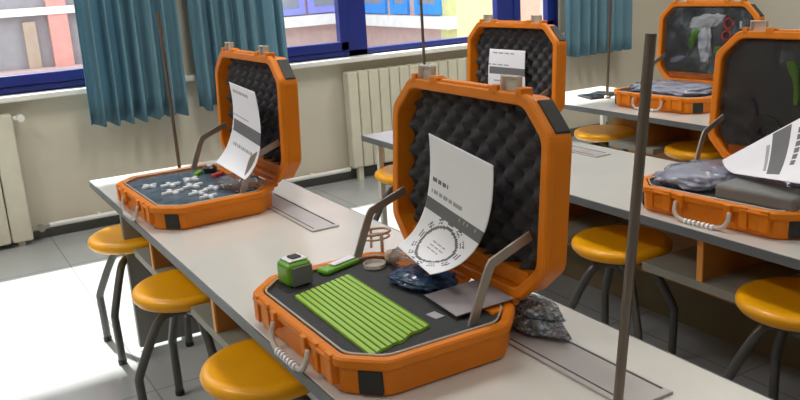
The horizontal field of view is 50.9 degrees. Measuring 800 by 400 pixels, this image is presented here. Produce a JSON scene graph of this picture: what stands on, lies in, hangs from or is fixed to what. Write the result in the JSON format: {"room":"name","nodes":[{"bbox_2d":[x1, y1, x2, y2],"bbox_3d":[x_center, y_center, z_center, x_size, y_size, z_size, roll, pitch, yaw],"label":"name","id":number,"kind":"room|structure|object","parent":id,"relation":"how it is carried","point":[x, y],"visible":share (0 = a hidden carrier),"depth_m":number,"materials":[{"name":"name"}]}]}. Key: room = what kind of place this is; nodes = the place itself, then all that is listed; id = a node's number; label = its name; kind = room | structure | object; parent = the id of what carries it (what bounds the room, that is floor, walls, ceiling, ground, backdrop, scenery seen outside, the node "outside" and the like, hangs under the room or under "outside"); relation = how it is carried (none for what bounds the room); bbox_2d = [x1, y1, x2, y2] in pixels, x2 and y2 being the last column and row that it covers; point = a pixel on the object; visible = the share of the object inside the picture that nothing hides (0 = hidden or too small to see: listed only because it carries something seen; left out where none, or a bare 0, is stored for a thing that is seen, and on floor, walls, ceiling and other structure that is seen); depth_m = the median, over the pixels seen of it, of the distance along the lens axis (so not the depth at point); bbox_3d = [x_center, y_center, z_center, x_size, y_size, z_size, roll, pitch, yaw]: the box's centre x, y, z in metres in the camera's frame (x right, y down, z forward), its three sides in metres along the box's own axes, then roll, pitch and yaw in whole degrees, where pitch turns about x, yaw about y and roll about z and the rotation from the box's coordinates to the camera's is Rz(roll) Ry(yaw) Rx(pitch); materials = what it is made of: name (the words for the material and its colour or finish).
{"room":"science classroom","nodes":[
{"label":"science classroom","id":0,"kind":"room"},
{"bbox_2d":[0,0,673,226],"bbox_3d":[-1.425,-1.717,5.383,9.730,3.600,0.350,-12,17,-29],"label":"wall","id":1,"kind":"structure","parent":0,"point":[60,151],"depth_m":5.54,"materials":[{"name":"beige paint"}]},
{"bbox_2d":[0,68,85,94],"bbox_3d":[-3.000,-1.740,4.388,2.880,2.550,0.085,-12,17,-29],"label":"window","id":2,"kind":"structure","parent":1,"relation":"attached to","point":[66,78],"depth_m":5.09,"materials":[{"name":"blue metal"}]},
{"bbox_2d":[49,167,350,226],"bbox_3d":[-1.282,-0.040,5.732,2.100,0.032,0.076,-12,17,-29],"label":"pipe","id":3,"kind":"object","parent":1,"relation":"attached to","point":[312,175],"visible":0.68,"depth_m":5.38,"materials":[{"name":"beige metal"}]},
{"bbox_2d":[11,122,606,243],"bbox_3d":[-1.366,0.018,5.728,9.530,0.070,0.020,-12,17,-29],"label":"baseboard","id":4,"kind":"structure","parent":1,"relation":"attached to","point":[368,170],"depth_m":5.45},
{"bbox_2d":[287,0,557,62],"bbox_3d":[0.019,-2.380,6.070,2.850,2.550,0.085,-12,17,-29],"label":"window","id":5,"kind":"structure","parent":1,"relation":"attached to","point":[350,17],"depth_m":6.11,"materials":[{"name":"blue metal"}]},
{"bbox_2d":[0,136,799,399],"bbox_3d":[1.140,1.075,1.633,9.530,0.100,10.350,-12,17,-29],"label":"floor","id":6,"kind":"structure","parent":0,"point":[53,346],"depth_m":3.66,"materials":[{"name":"tile"}]},
{"bbox_2d":[0,113,50,246],"bbox_3d":[-2.699,-0.031,4.811,1.220,0.800,0.100,-12,17,-29],"label":"radiator","id":7,"kind":"object","parent":6,"relation":"on","point":[18,228],"visible":1,"depth_m":4.99,"materials":[{"name":"beige metal"}]},
{"bbox_2d":[87,224,193,364],"bbox_3d":[-1.096,0.373,3.550,0.356,0.500,0.356,-12,17,-29],"label":"stool","id":8,"kind":"object","parent":6,"relation":"on","point":[110,241],"visible":0.46,"depth_m":3.41,"materials":[{"name":"yellow plastic"}]},
{"bbox_2d":[131,268,216,399],"bbox_3d":[-0.718,0.521,2.927,0.356,0.500,0.356,-1,15,8],"label":"stool","id":9,"kind":"object","parent":6,"relation":"on","point":[170,293],"visible":0.6,"depth_m":2.81,"materials":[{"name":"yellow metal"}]},
{"bbox_2d":[199,338,311,399],"bbox_3d":[-0.340,0.667,2.306,0.356,0.500,0.356,-10,17,-23],"label":"stool","id":10,"kind":"object","parent":6,"relation":"on","point":[242,370],"visible":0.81,"depth_m":2.17,"materials":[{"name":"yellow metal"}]},
{"bbox_2d":[373,164,392,220],"bbox_3d":[0.060,0.085,4.354,0.356,0.500,0.356,10,20,41],"label":"stool","id":11,"kind":"object","parent":6,"relation":"on","point":[384,175],"visible":0.11,"depth_m":4.28,"materials":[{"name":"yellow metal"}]},
{"bbox_2d":[343,57,466,179],"bbox_3d":[0.291,-0.666,6.483,1.548,0.800,0.090,-12,17,-29],"label":"radiator","id":12,"kind":"object","parent":6,"relation":"on","point":[370,95],"visible":0.44,"depth_m":6.16,"materials":[{"name":"beige metal"}]},
{"bbox_2d":[89,160,772,399],"bbox_3d":[-0.015,0.578,2.247,0.681,0.667,4.156,-12,17,-29],"label":"lab table","id":13,"kind":"object","parent":6,"relation":"on","point":[227,261],"visible":0.6,"depth_m":2.32,"materials":[{"name":"laminate"}]},
{"bbox_2d":[134,246,176,274],"bbox_3d":[-0.807,0.214,3.244,0.341,0.030,0.370,-12,17,-29],"label":"shelf","id":14,"kind":"object","parent":13,"relation":"attached to","point":[143,255],"depth_m":3.14,"materials":[{"name":"grey wood"}]},
{"bbox_2d":[156,11,180,167],"bbox_3d":[-0.967,-0.430,3.546,0.044,0.715,0.050,-12,17,-29],"label":"support rod","id":15,"kind":"object","parent":13,"relation":"on","point":[157,12],"visible":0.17,"depth_m":3.52,"materials":[{"name":"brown metal"}]},
{"bbox_2d":[116,42,300,229],"bbox_3d":[-0.770,-0.269,3.161,0.594,0.586,0.650,-13,18,-30],"label":"tool case","id":16,"kind":"object","parent":13,"relation":"on","point":[273,81],"depth_m":3.10,"materials":[{"name":"orange plastic"}]},
{"bbox_2d":[142,183,156,188],"bbox_3d":[-0.957,-0.053,3.212,0.051,0.010,0.059,-6,15,-8],"label":"connector","id":17,"kind":"object","parent":16,"relation":"on","point":[153,185],"visible":1,"depth_m":3.20,"materials":[{"name":"white plastic"}]},
{"bbox_2d":[161,182,180,187],"bbox_3d":[-0.876,-0.058,3.214,0.058,0.010,0.066,1,16,15],"label":"connector","id":18,"kind":"object","parent":16,"relation":"on","point":[168,184],"visible":1,"depth_m":3.20,"materials":[{"name":"white plastic"}]},
{"bbox_2d":[161,188,183,195],"bbox_3d":[-0.838,-0.030,3.100,0.064,0.010,0.073,-1,15,9],"label":"connector","id":19,"kind":"object","parent":16,"relation":"on","point":[168,191],"visible":1,"depth_m":3.09,"materials":[{"name":"white plastic"}]},
{"bbox_2d":[183,176,198,182],"bbox_3d":[-0.816,-0.081,3.284,0.058,0.010,0.066,-9,16,-19],"label":"connector","id":20,"kind":"object","parent":16,"relation":"in","point":[194,178],"visible":1,"depth_m":3.27,"materials":[{"name":"white plastic"}]},
{"bbox_2d":[182,182,202,188],"bbox_3d":[-0.783,-0.054,3.178,0.064,0.010,0.073,-2,15,3],"label":"connector","id":21,"kind":"object","parent":16,"relation":"on","point":[188,185],"visible":0.97,"depth_m":3.16,"materials":[{"name":"white plastic"}]},
{"bbox_2d":[188,189,207,195],"bbox_3d":[-0.736,-0.027,3.069,0.066,0.010,0.058,-5,15,-4],"label":"connector","id":22,"kind":"object","parent":16,"relation":"on","point":[194,192],"visible":0.95,"depth_m":3.06,"materials":[{"name":"white plastic"}]},
{"bbox_2d":[193,170,202,175],"bbox_3d":[-0.810,-0.108,3.373,0.018,0.014,0.064,-1,15,8],"label":"clip","id":23,"kind":"object","parent":16,"relation":"on","point":[197,173],"visible":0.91,"depth_m":3.36,"materials":[{"name":"plastic"}]},
{"bbox_2d":[199,193,217,199],"bbox_3d":[-0.685,-0.014,3.009,0.051,0.010,0.059,-1,15,9],"label":"connector","id":24,"kind":"object","parent":16,"relation":"on","point":[211,196],"visible":0.95,"depth_m":3.00,"materials":[{"name":"white plastic"}]},
{"bbox_2d":[204,184,223,189],"bbox_3d":[-0.693,-0.046,3.129,0.058,0.010,0.066,1,16,15],"label":"connector","id":25,"kind":"object","parent":16,"relation":"in","point":[211,187],"visible":0.94,"depth_m":3.12,"materials":[{"name":"white plastic"}]},
{"bbox_2d":[211,171,223,176],"bbox_3d":[-0.724,-0.103,3.339,0.024,0.012,0.060,4,17,25],"label":"block","id":26,"kind":"object","parent":16,"relation":"on","point":[219,173],"visible":1,"depth_m":3.33,"materials":[{"name":"plastic"}]},
{"bbox_2d":[216,82,260,179],"bbox_3d":[-0.604,-0.263,3.113,0.109,0.311,0.335,-12,17,-29],"label":"booklet","id":27,"kind":"object","parent":16,"relation":"in","point":[245,138],"visible":0.99,"depth_m":3.12,"materials":[{"name":"white paper"}]},
{"bbox_2d":[217,173,260,191],"bbox_3d":[-0.601,-0.070,3.120,0.156,0.051,0.177,-16,20,-39],"label":"clear bag","id":28,"kind":"object","parent":16,"relation":"on","point":[231,187],"visible":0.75,"depth_m":3.15,"materials":[{"name":"clear plastic"}]},
{"bbox_2d":[191,302,251,347],"bbox_3d":[-0.430,0.361,2.624,0.341,0.030,0.370,-12,17,-29],"label":"shelf","id":29,"kind":"object","parent":13,"relation":"attached to","point":[226,335],"depth_m":2.50,"materials":[{"name":"grey laminate"}]},
{"bbox_2d":[252,64,571,395],"bbox_3d":[-0.033,0.017,1.954,0.605,0.585,0.656,-12,17,-29],"label":"tool case","id":30,"kind":"object","parent":13,"relation":"on","point":[523,134],"visible":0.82,"depth_m":1.90,"materials":[{"name":"orange plastic"}]},
{"bbox_2d":[277,253,312,286],"bbox_3d":[-0.264,0.174,2.112,0.069,0.071,0.074,-14,19,-35],"label":"measuring tape","id":31,"kind":"object","parent":30,"relation":"on","point":[294,270],"visible":1,"depth_m":2.09,"materials":[{"name":"green plastic"}]},
{"bbox_2d":[317,255,358,274],"bbox_3d":[-0.162,0.170,2.204,0.042,0.019,0.120,10,20,41],"label":"knife","id":32,"kind":"object","parent":30,"relation":"on","point":[348,261],"visible":1,"depth_m":2.19,"materials":[{"name":"green plastic"}]},
{"bbox_2d":[295,274,429,353],"bbox_3d":[-0.094,0.252,1.915,0.172,0.007,0.450,-12,17,-27],"label":"sticks","id":33,"kind":"object","parent":30,"relation":"on","point":[373,322],"visible":0.99,"depth_m":1.88,"materials":[{"name":"green plastic"}]},
{"bbox_2d":[363,259,385,270],"bbox_3d":[-0.066,0.169,2.200,0.060,0.012,0.060,-12,17,-29],"label":"dish","id":34,"kind":"object","parent":30,"relation":"on","point":[372,264],"visible":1,"depth_m":2.20,"materials":[{"name":"plastic"}]},
{"bbox_2d":[366,227,390,251],"bbox_3d":[-0.065,0.112,2.321,0.078,0.059,0.079,1,16,16],"label":"stand","id":35,"kind":"object","parent":30,"relation":"in","point":[388,229],"visible":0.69,"depth_m":2.29,"materials":[{"name":"brown metal"}]},
{"bbox_2d":[384,249,399,263],"bbox_3d":[-0.021,0.148,2.225,0.042,0.034,0.042,-12,17,-29],"label":"bobbin","id":36,"kind":"object","parent":30,"relation":"in","point":[395,256],"visible":0.93,"depth_m":2.21,"materials":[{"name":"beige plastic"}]},
{"bbox_2d":[388,247,404,267],"bbox_3d":[0.022,0.145,2.195,0.098,0.051,0.108,-16,20,-39],"label":"clear bag","id":37,"kind":"object","parent":30,"relation":"on","point":[396,248],"visible":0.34,"depth_m":2.20,"materials":[{"name":"clear plastic"}]},
{"bbox_2d":[387,264,458,293],"bbox_3d":[0.058,0.188,2.061,0.141,0.036,0.188,-16,20,-39],"label":"bag","id":38,"kind":"object","parent":30,"relation":"on","point":[413,277],"visible":0.86,"depth_m":2.02,"materials":[{"name":"blue plastic"}]},
{"bbox_2d":[426,311,444,319],"bbox_3d":[0.078,0.256,1.869,0.024,0.002,0.036,-14,19,-34],"label":"label tag","id":39,"kind":"object","parent":30,"relation":"on","point":[435,315],"visible":1,"depth_m":1.87,"materials":[{"name":"white paper"}]},
{"bbox_2d":[397,133,493,274],"bbox_3d":[0.075,0.008,1.973,0.116,0.295,0.339,-12,17,-29],"label":"sheet","id":40,"kind":"object","parent":30,"relation":"in","point":[452,224],"visible":1,"depth_m":1.97,"materials":[{"name":"white paper"}]},
{"bbox_2d":[425,279,513,316],"bbox_3d":[0.157,0.222,1.929,0.150,0.010,0.150,-10,17,-24],"label":"printed card","id":41,"kind":"object","parent":30,"relation":"on","point":[458,300],"visible":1,"depth_m":1.92,"materials":[{"name":"white paper"}]},
{"bbox_2d":[512,294,571,340],"bbox_3d":[0.312,0.265,1.936,0.111,0.073,0.246,-12,17,-29],"label":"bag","id":42,"kind":"object","parent":13,"relation":"on","point":[535,315],"visible":0.77,"depth_m":1.90,"materials":[{"name":"grey stone"}]},
{"bbox_2d":[613,33,656,399],"bbox_3d":[0.360,0.095,1.344,0.076,0.710,0.044,-4,15,-3],"label":"support rod","id":43,"kind":"object","parent":13,"relation":"on","point":[650,38],"visible":1,"depth_m":1.31,"materials":[{"name":"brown metal"}]},
{"bbox_2d":[361,130,799,370],"bbox_3d":[1.157,0.328,2.905,0.656,0.667,4.166,-12,17,-29],"label":"lab table","id":44,"kind":"object","parent":6,"relation":"on","point":[704,270],"visible":0.3,"depth_m":3.13,"materials":[{"name":"laminate"}]},
{"bbox_2d":[419,0,425,64],"bbox_3d":[0.123,-0.789,4.347,0.044,0.860,0.044,-12,17,-29],"label":"support rod","id":45,"kind":"object","parent":44,"relation":"on","point":[420,1],"visible":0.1,"depth_m":4.32,"materials":[{"name":"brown metal"}]},
{"bbox_2d":[467,14,566,111],"bbox_3d":[0.353,-0.558,3.974,0.597,0.586,0.650,-13,18,-32],"label":"tool case","id":46,"kind":"object","parent":44,"relation":"on","point":[545,46],"visible":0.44,"depth_m":4.00,"materials":[{"name":"orange plastic"}]},
{"bbox_2d":[488,49,525,86],"bbox_3d":[0.524,-0.611,4.104,0.016,0.240,0.280,-13,18,-32],"label":"booklet","id":47,"kind":"object","parent":46,"relation":"in","point":[511,62],"visible":0.56,"depth_m":4.10,"materials":[{"name":"white paper"}]},
{"bbox_2d":[567,210,628,242],"bbox_3d":[0.676,0.083,3.402,0.328,0.030,0.380,-12,17,-29],"label":"shelf","id":48,"kind":"object","parent":44,"relation":"attached to","point":[578,220],"depth_m":3.32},
{"bbox_2d":[642,20,799,239],"bbox_3d":[1.154,-0.257,2.700,0.618,0.584,0.650,-14,18,-33],"label":"tool case","id":49,"kind":"object","parent":44,"relation":"on","point":[752,63],"visible":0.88,"depth_m":2.90,"materials":[{"name":"orange plastic"}]},
{"bbox_2d":[653,159,746,190],"bbox_3d":[1.019,-0.090,2.827,0.324,0.056,0.261,-14,19,-34],"label":"clear bag","id":50,"kind":"object","parent":49,"relation":"on","point":[708,180],"visible":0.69,"depth_m":2.87,"materials":[{"name":"clear plastic"}]},
{"bbox_2d":[722,118,799,183],"bbox_3d":[1.130,-0.175,2.570,0.326,0.225,0.341,5,18,30],"label":"sheet","id":51,"kind":"object","parent":50,"relation":"on","point":[776,156],"visible":1,"depth_m":2.64,"materials":[{"name":"white paper"}]},
{"bbox_2d":[748,98,757,116],"bbox_3d":[1.247,-0.312,2.972,0.016,0.097,0.045,-9,16,-19],"label":"tube","id":52,"kind":"object","parent":49,"relation":"in","point":[752,101],"visible":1,"depth_m":2.96,"materials":[{"name":"black plastic"}]},
{"bbox_2d":[715,178,799,211],"bbox_3d":[1.101,-0.015,2.547,0.120,0.050,0.260,-14,18,-34],"label":"foam block","id":53,"kind":"object","parent":49,"relation":"on","point":[756,193],"visible":0.98,"depth_m":2.52,"materials":[{"name":"grey plastic"}]},
{"bbox_2d":[725,170,799,187],"bbox_3d":[1.196,-0.086,2.741,0.198,0.074,0.259,-14,19,-34],"label":"clear bag","id":54,"kind":"object","parent":49,"relation":"in","point":[731,176],"visible":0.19,"depth_m":2.79,"materials":[{"name":"clear plastic"}]},
{"bbox_2d":[747,115,780,143],"bbox_3d":[1.272,-0.237,2.937,0.027,0.124,0.124,-14,18,-33],"label":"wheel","id":55,"kind":"object","parent":49,"relation":"on","point":[759,127],"visible":0.73,"depth_m":2.94,"materials":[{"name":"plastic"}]},
{"bbox_2d":[786,61,799,105],"bbox_3d":[1.329,-0.396,2.844,0.021,0.149,0.065,-8,16,-17],"label":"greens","id":56,"kind":"object","parent":49,"relation":"in","point":[792,66],"visible":1,"depth_m":2.83,"materials":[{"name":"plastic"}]},
{"bbox_2d":[642,245,799,302],"bbox_3d":[1.057,0.231,2.774,0.328,0.030,0.380,-12,17,-29],"label":"shelf","id":57,"kind":"object","parent":44,"relation":"attached to","point":[679,266],"depth_m":2.71,"materials":[{"name":"grey wood"}]},
{"bbox_2d":[574,124,634,151],"bbox_3d":[1.228,-0.178,5.061,0.356,0.500,0.356,-16,20,-39],"label":"stool","id":58,"kind":"object","parent":6,"relation":"on","point":[602,134],"visible":0.3,"depth_m":4.95,"materials":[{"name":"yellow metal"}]},
{"bbox_2d":[567,225,678,354],"bbox_3d":[0.816,0.379,3.110,0.356,0.500,0.356,10,20,41],"label":"stool","id":59,"kind":"object","parent":6,"relation":"on","point":[604,245],"visible":0.63,"depth_m":3.06,"materials":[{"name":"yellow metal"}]},
{"bbox_2d":[564,86,722,161],"bbox_3d":[2.221,0.055,3.672,0.656,0.667,4.476,-12,17,-29],"label":"lab table","id":60,"kind":"object","parent":6,"relation":"on","point":[664,128],"visible":0.18,"depth_m":4.66,"materials":[{"name":"laminate"}]},
{"bbox_2d":[578,93,603,99],"bbox_3d":[1.175,-0.637,5.171,0.100,0.013,0.170,-8,16,-15],"label":"phone","id":61,"kind":"object","parent":60,"relation":"on","point":[590,96],"visible":1,"depth_m":5.14,"materials":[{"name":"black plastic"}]},
{"bbox_2d":[591,91,614,95],"bbox_3d":[1.268,-0.662,5.234,0.140,0.016,0.100,10,20,41],"label":"wallet","id":62,"kind":"object","parent":60,"relation":"on","point":[602,93],"visible":0.64,"depth_m":5.21,"materials":[{"name":"black leather"}]},
{"bbox_2d":[604,0,611,98],"bbox_3d":[1.241,-0.998,4.999,0.044,0.790,0.066,-12,17,-29],"label":"support rod","id":63,"kind":"object","parent":60,"relation":"on","point":[606,96],"visible":1,"depth_m":5.02,"materials":[{"name":"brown metal"}]},
{"bbox_2d":[609,135,691,154],"bbox_3d":[1.408,-0.319,4.713,0.328,0.030,0.330,-12,17,-29],"label":"shelf","id":64,"kind":"object","parent":60,"relation":"attached to","point":[657,146],"depth_m":4.65,"materials":[{"name":"grey wood"}]},
{"bbox_2d":[614,0,764,113],"bbox_3d":[1.567,-0.826,4.692,0.605,0.585,0.650,-14,18,-33],"label":"tool case","id":65,"kind":"object","parent":60,"relation":"on","point":[674,22],"visible":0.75,"depth_m":4.84,"materials":[{"name":"orange plastic"}]},
{"bbox_2d":[629,79,712,95],"bbox_3d":[1.536,-0.633,4.714,0.364,0.051,0.543,-12,17,-29],"label":"clear bag","id":66,"kind":"object","parent":65,"relation":"on","point":[689,90],"visible":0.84,"depth_m":4.75,"materials":[{"name":"clear plastic"}]},
{"bbox_2d":[688,28,698,48],"bbox_3d":[1.705,-0.948,4.889,0.024,0.161,0.062,-14,19,-35],"label":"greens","id":67,"kind":"object","parent":65,"relation":"in","point":[692,39],"visible":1,"depth_m":4.88,"materials":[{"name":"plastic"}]},
{"bbox_2d":[698,26,711,63],"bbox_3d":[1.749,-0.904,4.832,0.033,0.249,0.098,-13,18,-32],"label":"film","id":68,"kind":"object","parent":65,"relation":"in","point":[704,36],"visible":1,"depth_m":4.82,"materials":[{"name":"plastic"}]},
{"bbox_2d":[689,13,725,29],"bbox_3d":[1.748,-1.018,4.804,0.026,0.101,0.247,-14,18,-34],"label":"film","id":69,"kind":"object","parent":65,"relation":"in","point":[708,20],"visible":1,"depth_m":4.79,"materials":[{"name":"plastic"}]},
{"bbox_2d":[714,46,720,54],"bbox_3d":[1.804,-0.845,4.766,0.022,0.060,0.061,-14,19,-34],"label":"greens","id":70,"kind":"object","parent":65,"relation":"in","point":[716,49],"visible":0.5,"depth_m":4.77,"materials":[{"name":"plastic"}]},
{"bbox_2d":[721,30,732,41],"bbox_3d":[1.829,-0.920,4.710,0.020,0.070,0.070,-14,18,-34],"label":"ring","id":71,"kind":"object","parent":65,"relation":"in","point":[724,31],"visible":0.92,"depth_m":4.71,"materials":[{"name":"plastic"}]},
{"bbox_2d":[723,17,734,29],"bbox_3d":[1.834,-0.982,4.689,0.020,0.070,0.070,-14,18,-34],"label":"ring","id":72,"kind":"object","parent":65,"relation":"in","point":[728,18],"visible":1,"depth_m":4.68,"materials":[{"name":"plastic"}]},
{"bbox_2d":[710,157,722,161],"bbox_3d":[1.772,-0.177,4.114,0.328,0.030,0.360,-12,17,-29],"label":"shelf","id":73,"kind":"object","parent":60,"relation":"attached to","point":[718,159],"depth_m":4.18,"materials":[{"name":"grey"}]},
{"bbox_2d":[664,140,721,163],"bbox_3d":[1.585,-0.040,4.475,0.356,0.500,0.356,-12,17,-29],"label":"stool","id":74,"kind":"object","parent":6,"relation":"on","point":[682,150],"visible":0.15,"depth_m":4.36,"materials":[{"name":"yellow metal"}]},
{"bbox_2d":[722,277,799,399],"bbox_3d":[1.179,0.521,2.511,0.356,0.500,0.356,-14,19,-34],"label":"stool","id":75,"kind":"object","parent":6,"relation":"on","point":[772,302],"visible":0.91,"depth_m":2.49,"materials":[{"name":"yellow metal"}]},
{"bbox_2d":[747,0,799,29],"bbox_3d":[5.276,-1.568,3.370,0.200,3.600,10.100,-12,17,-29],"label":"wall","id":76,"kind":"structure","parent":0,"point":[780,14],"depth_m":6.97,"materials":[{"name":"grey paint"}]},
{"bbox_3d":[0.976,-2.493,0.570,9.930,0.150,10.550,-12,17,-29],"label":"ceiling","id":77,"kind":"structure","parent":0,"visible":0},
{"bbox_2d":[73,0,188,126],"bbox_3d":[-1.683,-1.901,4.867,0.635,2.935,0.149,-12,17,-29],"label":"curtain","id":78,"kind":"object","parent":77,"relation":"hanging from","point":[119,40],"visible":0.93,"depth_m":5.15,"materials":[{"name":"teal fabric"}]},
{"bbox_2d":[187,0,288,110],"bbox_3d":[-1.085,-2.034,5.194,0.637,2.919,0.138,-13,18,-32],"label":"curtain","id":79,"kind":"object","parent":77,"relation":"hanging from","point":[249,24],"visible":0.52,"depth_m":5.42,"materials":[{"name":"teal fabric"}]},
{"bbox_2d":[565,0,632,56],"bbox_3d":[1.598,-2.621,6.700,0.724,2.889,0.130,-12,17,-29],"label":"curtain","id":80,"kind":"object","parent":77,"relation":"hanging from","point":[586,21],"visible":0.95,"depth_m":6.97,"materials":[{"name":"teal fabric"}]},
{"label":"outside","id":81,"kind":"structure","parent":0,"visible":0},
{"bbox_3d":[-6.409,-2.256,16.911,34.000,0.150,24.250,-12,17,-29],"label":"ground","id":82,"kind":"structure","parent":81,"visible":0},
{"bbox_2d":[0,0,539,75],"bbox_3d":[-4.286,-3.840,9.887,19.500,6.350,3.350,-12,17,-29],"label":"building","id":83,"kind":"structure","parent":82,"relation":"on","point":[36,35],"depth_m":11.53,"materials":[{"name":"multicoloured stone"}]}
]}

